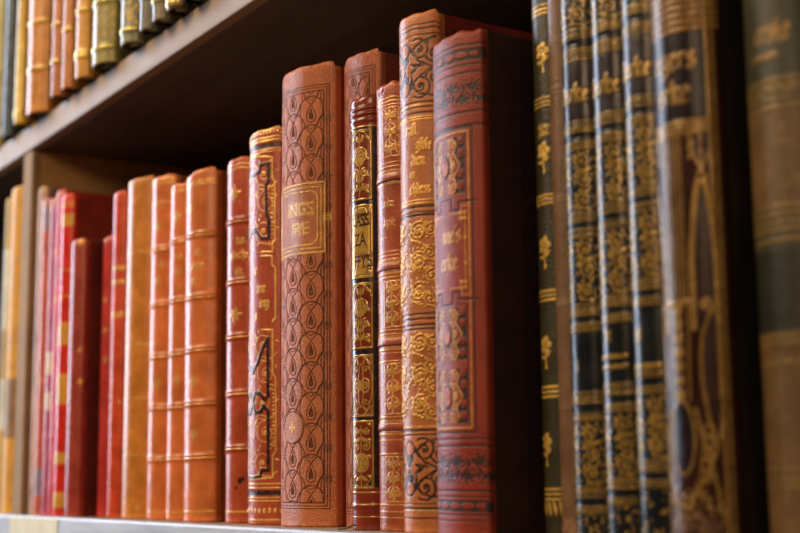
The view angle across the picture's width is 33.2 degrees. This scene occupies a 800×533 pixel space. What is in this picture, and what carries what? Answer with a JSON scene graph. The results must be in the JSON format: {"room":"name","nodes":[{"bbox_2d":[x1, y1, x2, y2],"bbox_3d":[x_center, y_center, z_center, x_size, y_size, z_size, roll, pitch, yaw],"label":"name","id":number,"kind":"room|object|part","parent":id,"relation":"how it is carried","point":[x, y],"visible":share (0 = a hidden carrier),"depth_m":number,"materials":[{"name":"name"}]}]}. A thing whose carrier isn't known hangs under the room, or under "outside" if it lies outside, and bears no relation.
{"room":"library","nodes":[
{"label":"library","id":0,"kind":"room"},
{"bbox_2d":[0,0,531,532],"bbox_3d":[0.069,-0.179,0.661,0.224,0.638,1.470,5,-11,-33],"label":"bookcase","id":1,"kind":"object","parent":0,"point":[194,97],"visible":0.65,"depth_m":0.83,"materials":[{"name":"brown wood"}]},
{"bbox_3d":[-0.329,-0.080,1.256,0.212,0.638,0.025,5,-11,-33],"label":"panel","id":2,"kind":"part","parent":1,"relation":"part of","materials":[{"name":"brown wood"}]},
{"bbox_2d":[0,198,11,512],"bbox_3d":[-0.238,0.071,1.052,0.150,0.239,0.014,5,-11,-33],"label":"book","id":3,"kind":"object","parent":1,"relation":"on","point":[9,201],"visible":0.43,"depth_m":1.01,"materials":[{"name":"leather"}]},
{"bbox_2d":[0,0,11,147],"bbox_3d":[-0.257,-0.183,1.081,0.141,0.197,0.015,5,-11,-33],"label":"book","id":4,"kind":"object","parent":1,"relation":"on","point":[3,3],"visible":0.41,"depth_m":1.04,"materials":[{"name":"leather"}]},
{"bbox_2d":[1,185,22,513],"bbox_3d":[-0.226,0.065,1.029,0.150,0.242,0.031,5,-11,-33],"label":"book","id":5,"kind":"object","parent":1,"relation":"on","point":[17,194],"visible":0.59,"depth_m":0.98,"materials":[{"name":"leather"}]},
{"bbox_2d":[2,0,27,138],"bbox_3d":[-0.237,-0.192,1.047,0.140,0.204,0.013,5,-11,-33],"label":"book","id":6,"kind":"object","parent":1,"relation":"on","point":[9,130],"visible":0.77,"depth_m":1.00,"materials":[{"name":"leather"}]},
{"bbox_2d":[13,0,36,127],"bbox_3d":[-0.219,-0.201,1.015,0.141,0.211,0.012,5,-11,-33],"label":"book","id":7,"kind":"object","parent":1,"relation":"on","point":[22,48],"visible":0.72,"depth_m":0.97,"materials":[{"name":"leather"}]},
{"bbox_2d":[9,517,57,532],"bbox_3d":[-0.244,0.173,0.890,0.001,0.012,0.100,5,-11,-33],"label":"label","id":8,"kind":"object","parent":1,"relation":"attached to","point":[17,524],"visible":1,"depth_m":0.89,"materials":[{"name":"beige paper"}]},
{"bbox_2d":[33,198,51,514],"bbox_3d":[-0.185,0.066,0.961,0.150,0.218,0.012,5,-11,-33],"label":"book","id":9,"kind":"object","parent":1,"relation":"on","point":[41,381],"visible":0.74,"depth_m":0.92,"materials":[{"name":"leather"}]},
{"bbox_2d":[26,0,64,120],"bbox_3d":[-0.203,-0.201,0.989,0.141,0.203,0.031,5,-11,-33],"label":"book","id":10,"kind":"object","parent":1,"relation":"on","point":[40,103],"visible":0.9,"depth_m":0.94,"materials":[{"name":"leather"}]},
{"bbox_2d":[42,197,56,515],"bbox_3d":[-0.177,0.065,0.951,0.150,0.217,0.012,5,-11,-33],"label":"book","id":11,"kind":"object","parent":1,"relation":"on","point":[54,200],"visible":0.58,"depth_m":0.91,"materials":[{"name":"leather"}]},
{"bbox_2d":[51,0,75,100],"bbox_3d":[-0.175,-0.211,0.947,0.141,0.210,0.013,5,-11,-33],"label":"book","id":12,"kind":"object","parent":1,"relation":"on","point":[57,93],"visible":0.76,"depth_m":0.90,"materials":[{"name":"leather"}]},
{"bbox_2d":[29,185,113,514],"bbox_3d":[-0.192,0.062,0.974,0.150,0.230,0.012,5,-11,-33],"label":"book","id":13,"kind":"object","parent":1,"relation":"on","point":[45,192],"visible":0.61,"depth_m":0.93,"materials":[{"name":"leather"}]},
{"bbox_2d":[62,0,88,93],"bbox_3d":[-0.164,-0.210,0.929,0.141,0.202,0.014,5,-11,-33],"label":"book","id":14,"kind":"object","parent":1,"relation":"on","point":[69,84],"visible":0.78,"depth_m":0.88,"materials":[{"name":"leather"}]},
{"bbox_2d":[47,189,113,515],"bbox_3d":[-0.170,0.061,0.940,0.150,0.220,0.013,5,-11,-33],"label":"book","id":15,"kind":"object","parent":1,"relation":"on","point":[61,193],"visible":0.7,"depth_m":0.90,"materials":[{"name":"leather"}]},
{"bbox_2d":[53,193,113,516],"bbox_3d":[-0.163,0.062,0.925,0.150,0.213,0.017,5,-11,-33],"label":"book","id":16,"kind":"object","parent":1,"relation":"on","point":[88,217],"visible":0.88,"depth_m":0.89,"materials":[{"name":"leather"}]},
{"bbox_2d":[64,238,103,516],"bbox_3d":[-0.151,0.076,0.906,0.150,0.180,0.019,5,-11,-33],"label":"book","id":17,"kind":"object","parent":1,"relation":"on","point":[83,404],"visible":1,"depth_m":0.86,"materials":[{"name":"leather"}]},
{"bbox_2d":[74,0,102,83],"bbox_3d":[-0.149,-0.218,0.908,0.141,0.209,0.018,5,-11,-33],"label":"book","id":18,"kind":"object","parent":1,"relation":"on","point":[84,72],"visible":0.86,"depth_m":0.85,"materials":[{"name":"leather"}]},
{"bbox_2d":[97,235,112,516],"bbox_3d":[-0.127,0.074,0.894,0.150,0.179,0.014,5,-11,-33],"label":"book","id":19,"kind":"object","parent":1,"relation":"on","point":[108,242],"visible":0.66,"depth_m":0.85,"materials":[{"name":"leather"}]},
{"bbox_2d":[91,0,133,73],"bbox_3d":[-0.132,-0.218,0.881,0.141,0.201,0.029,5,-11,-33],"label":"book","id":20,"kind":"object","parent":1,"relation":"on","point":[107,52],"visible":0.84,"depth_m":0.82,"materials":[{"name":"leather"}]},
{"bbox_2d":[107,190,128,517],"bbox_3d":[-0.118,0.059,0.879,0.150,0.205,0.016,5,-11,-33],"label":"book","id":21,"kind":"object","parent":1,"relation":"on","point":[120,229],"visible":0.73,"depth_m":0.83,"materials":[{"name":"leather"}]},
{"bbox_2d":[119,0,154,51],"bbox_3d":[-0.106,-0.228,0.843,0.141,0.208,0.021,5,-11,-33],"label":"book","id":22,"kind":"object","parent":1,"relation":"on","point":[132,40],"visible":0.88,"depth_m":0.79,"materials":[{"name":"leather"}]},
{"bbox_2d":[121,175,155,518],"bbox_3d":[-0.103,0.053,0.855,0.150,0.208,0.032,5,-11,-33],"label":"book","id":23,"kind":"object","parent":1,"relation":"on","point":[139,241],"visible":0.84,"depth_m":0.81,"materials":[{"name":"leather"}]},
{"bbox_2d":[139,0,167,36],"bbox_3d":[-0.091,-0.228,0.818,0.141,0.200,0.014,5,-11,-33],"label":"book","id":24,"kind":"object","parent":1,"relation":"on","point":[147,27],"visible":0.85,"depth_m":0.76,"materials":[{"name":"leather"}]},
{"bbox_2d":[146,174,187,519],"bbox_3d":[-0.083,0.051,0.828,0.151,0.203,0.028,5,-11,-33],"label":"book","id":25,"kind":"object","parent":1,"relation":"on","point":[156,458],"visible":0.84,"depth_m":0.78,"materials":[{"name":"leather"}]},
{"bbox_2d":[151,0,182,27],"bbox_3d":[-0.081,-0.234,0.803,0.141,0.207,0.014,5,-11,-33],"label":"book","id":26,"kind":"object","parent":1,"relation":"on","point":[160,17],"visible":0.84,"depth_m":0.75,"materials":[{"name":"leather"}]},
{"bbox_2d":[166,182,185,520],"bbox_3d":[-0.068,0.052,0.804,0.151,0.193,0.024,5,-11,-33],"label":"book","id":27,"kind":"object","parent":1,"relation":"on","point":[174,470],"visible":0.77,"depth_m":0.76,"materials":[{"name":"leather"}]},
{"bbox_2d":[165,0,198,16],"bbox_3d":[-0.069,-0.233,0.785,0.141,0.199,0.016,5,-11,-33],"label":"book","id":28,"kind":"object","parent":1,"relation":"on","point":[179,8],"visible":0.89,"depth_m":0.73,"materials":[{"name":"leather"}]},
{"bbox_2d":[183,0,206,5],"bbox_3d":[-0.057,-0.239,0.768,0.140,0.206,0.016,5,-11,-33],"label":"book","id":29,"kind":"object","parent":1,"relation":"on","point":[191,2],"visible":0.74,"depth_m":0.72,"materials":[{"name":"leather"}]},
{"bbox_3d":[0.077,0.125,0.601,0.204,0.018,1.445,5,-11,-33],"label":"shelf","id":30,"kind":"part","parent":1,"relation":"part of","materials":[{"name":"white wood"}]},
{"bbox_2d":[183,167,226,521],"bbox_3d":[-0.053,0.047,0.770,0.151,0.193,0.035,5,-11,-33],"label":"book","id":31,"kind":"object","parent":1,"relation":"on","point":[205,299],"visible":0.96,"depth_m":0.72,"materials":[{"name":"leather"}]},
{"bbox_2d":[224,156,249,522],"bbox_3d":[-0.027,0.043,0.741,0.151,0.192,0.031,5,-11,-33],"label":"book","id":32,"kind":"object","parent":1,"relation":"on","point":[237,224],"visible":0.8,"depth_m":0.70,"materials":[{"name":"leather"}]},
{"bbox_2d":[248,125,281,524],"bbox_3d":[-0.011,0.034,0.711,0.150,0.199,0.033,5,-11,-33],"label":"book","id":33,"kind":"object","parent":1,"relation":"on","point":[265,171],"visible":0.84,"depth_m":0.67,"materials":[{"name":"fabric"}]},
{"bbox_3d":[0.075,-0.147,0.644,0.204,0.018,1.445,5,-11,-33],"label":"shelf","id":34,"kind":"part","parent":1,"relation":"part of","materials":[{"name":"brown wood"}]},
{"bbox_2d":[281,61,346,526],"bbox_3d":[0.009,0.018,0.679,0.150,0.221,0.045,5,-11,-33],"label":"book","id":35,"kind":"object","parent":1,"relation":"on","point":[313,363],"visible":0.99,"depth_m":0.63,"materials":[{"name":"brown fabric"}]},
{"bbox_2d":[338,92,380,530],"bbox_3d":[0.041,0.023,0.620,0.155,0.191,0.020,5,-11,-33],"label":"book","id":36,"kind":"object","parent":1,"relation":"on","point":[363,112],"visible":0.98,"depth_m":0.58,"materials":[{"name":"red leather"}]},
{"bbox_2d":[344,48,399,527],"bbox_3d":[0.041,0.014,0.653,0.150,0.219,0.031,5,-11,-33],"label":"book","id":37,"kind":"object","parent":1,"relation":"on","point":[365,72],"visible":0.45,"depth_m":0.62,"materials":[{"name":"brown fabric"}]},
{"bbox_2d":[376,80,404,531],"bbox_3d":[0.056,0.020,0.604,0.150,0.191,0.022,5,-11,-33],"label":"book","id":38,"kind":"object","parent":1,"relation":"on","point":[388,183],"visible":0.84,"depth_m":0.56,"materials":[{"name":"brown leather"}]},
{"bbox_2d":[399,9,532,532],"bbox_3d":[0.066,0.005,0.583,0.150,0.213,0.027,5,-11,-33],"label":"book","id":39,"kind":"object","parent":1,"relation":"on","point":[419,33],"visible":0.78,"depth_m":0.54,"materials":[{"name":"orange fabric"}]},
{"bbox_2d":[433,28,545,532],"bbox_3d":[0.081,0.010,0.552,0.150,0.194,0.036,5,-10,-33],"label":"book","id":40,"kind":"object","parent":1,"relation":"on","point":[490,450],"visible":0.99,"depth_m":0.51,"materials":[{"name":"red leather"}]},
{"bbox_2d":[532,0,561,532],"bbox_3d":[0.117,-0.004,0.544,0.150,0.219,0.016,5,-11,-33],"label":"book","id":41,"kind":"object","parent":1,"relation":"on","point":[545,217],"visible":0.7,"depth_m":0.50,"materials":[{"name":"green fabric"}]},
{"bbox_2d":[547,0,575,532],"bbox_3d":[0.120,-0.006,0.530,0.150,0.217,0.010,5,-11,-33],"label":"book","id":42,"kind":"object","parent":1,"relation":"on","point":[554,27],"visible":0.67,"depth_m":0.49,"materials":[{"name":"brown leather"}]},
{"bbox_2d":[560,0,607,532],"bbox_3d":[0.124,-0.008,0.513,0.150,0.216,0.017,5,-11,-33],"label":"book","id":43,"kind":"object","parent":1,"relation":"on","point":[591,511],"visible":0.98,"depth_m":0.47,"materials":[{"name":"black leather"}]},
{"bbox_2d":[590,0,640,532],"bbox_3d":[0.133,-0.011,0.497,0.150,0.216,0.017,5,-11,-33],"label":"book","id":44,"kind":"object","parent":1,"relation":"on","point":[620,422],"visible":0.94,"depth_m":0.45,"materials":[{"name":"black leather"}]},
{"bbox_2d":[621,0,670,532],"bbox_3d":[0.140,-0.013,0.480,0.150,0.216,0.017,5,-11,-33],"label":"book","id":45,"kind":"object","parent":1,"relation":"on","point":[653,464],"visible":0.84,"depth_m":0.43,"materials":[{"name":"black leather"}]},
{"bbox_2d":[649,0,770,532],"bbox_3d":[0.147,-0.020,0.456,0.150,0.222,0.027,5,-11,-33],"label":"book","id":46,"kind":"object","parent":1,"relation":"on","point":[716,436],"visible":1,"depth_m":0.41,"materials":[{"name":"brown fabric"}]},
{"bbox_2d":[743,0,799,532],"bbox_3d":[0.172,-0.019,0.438,0.150,0.214,0.027,5,-11,-33],"label":"book","id":47,"kind":"object","parent":1,"relation":"on","point":[771,27],"visible":1,"depth_m":0.40,"materials":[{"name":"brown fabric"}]}
]}

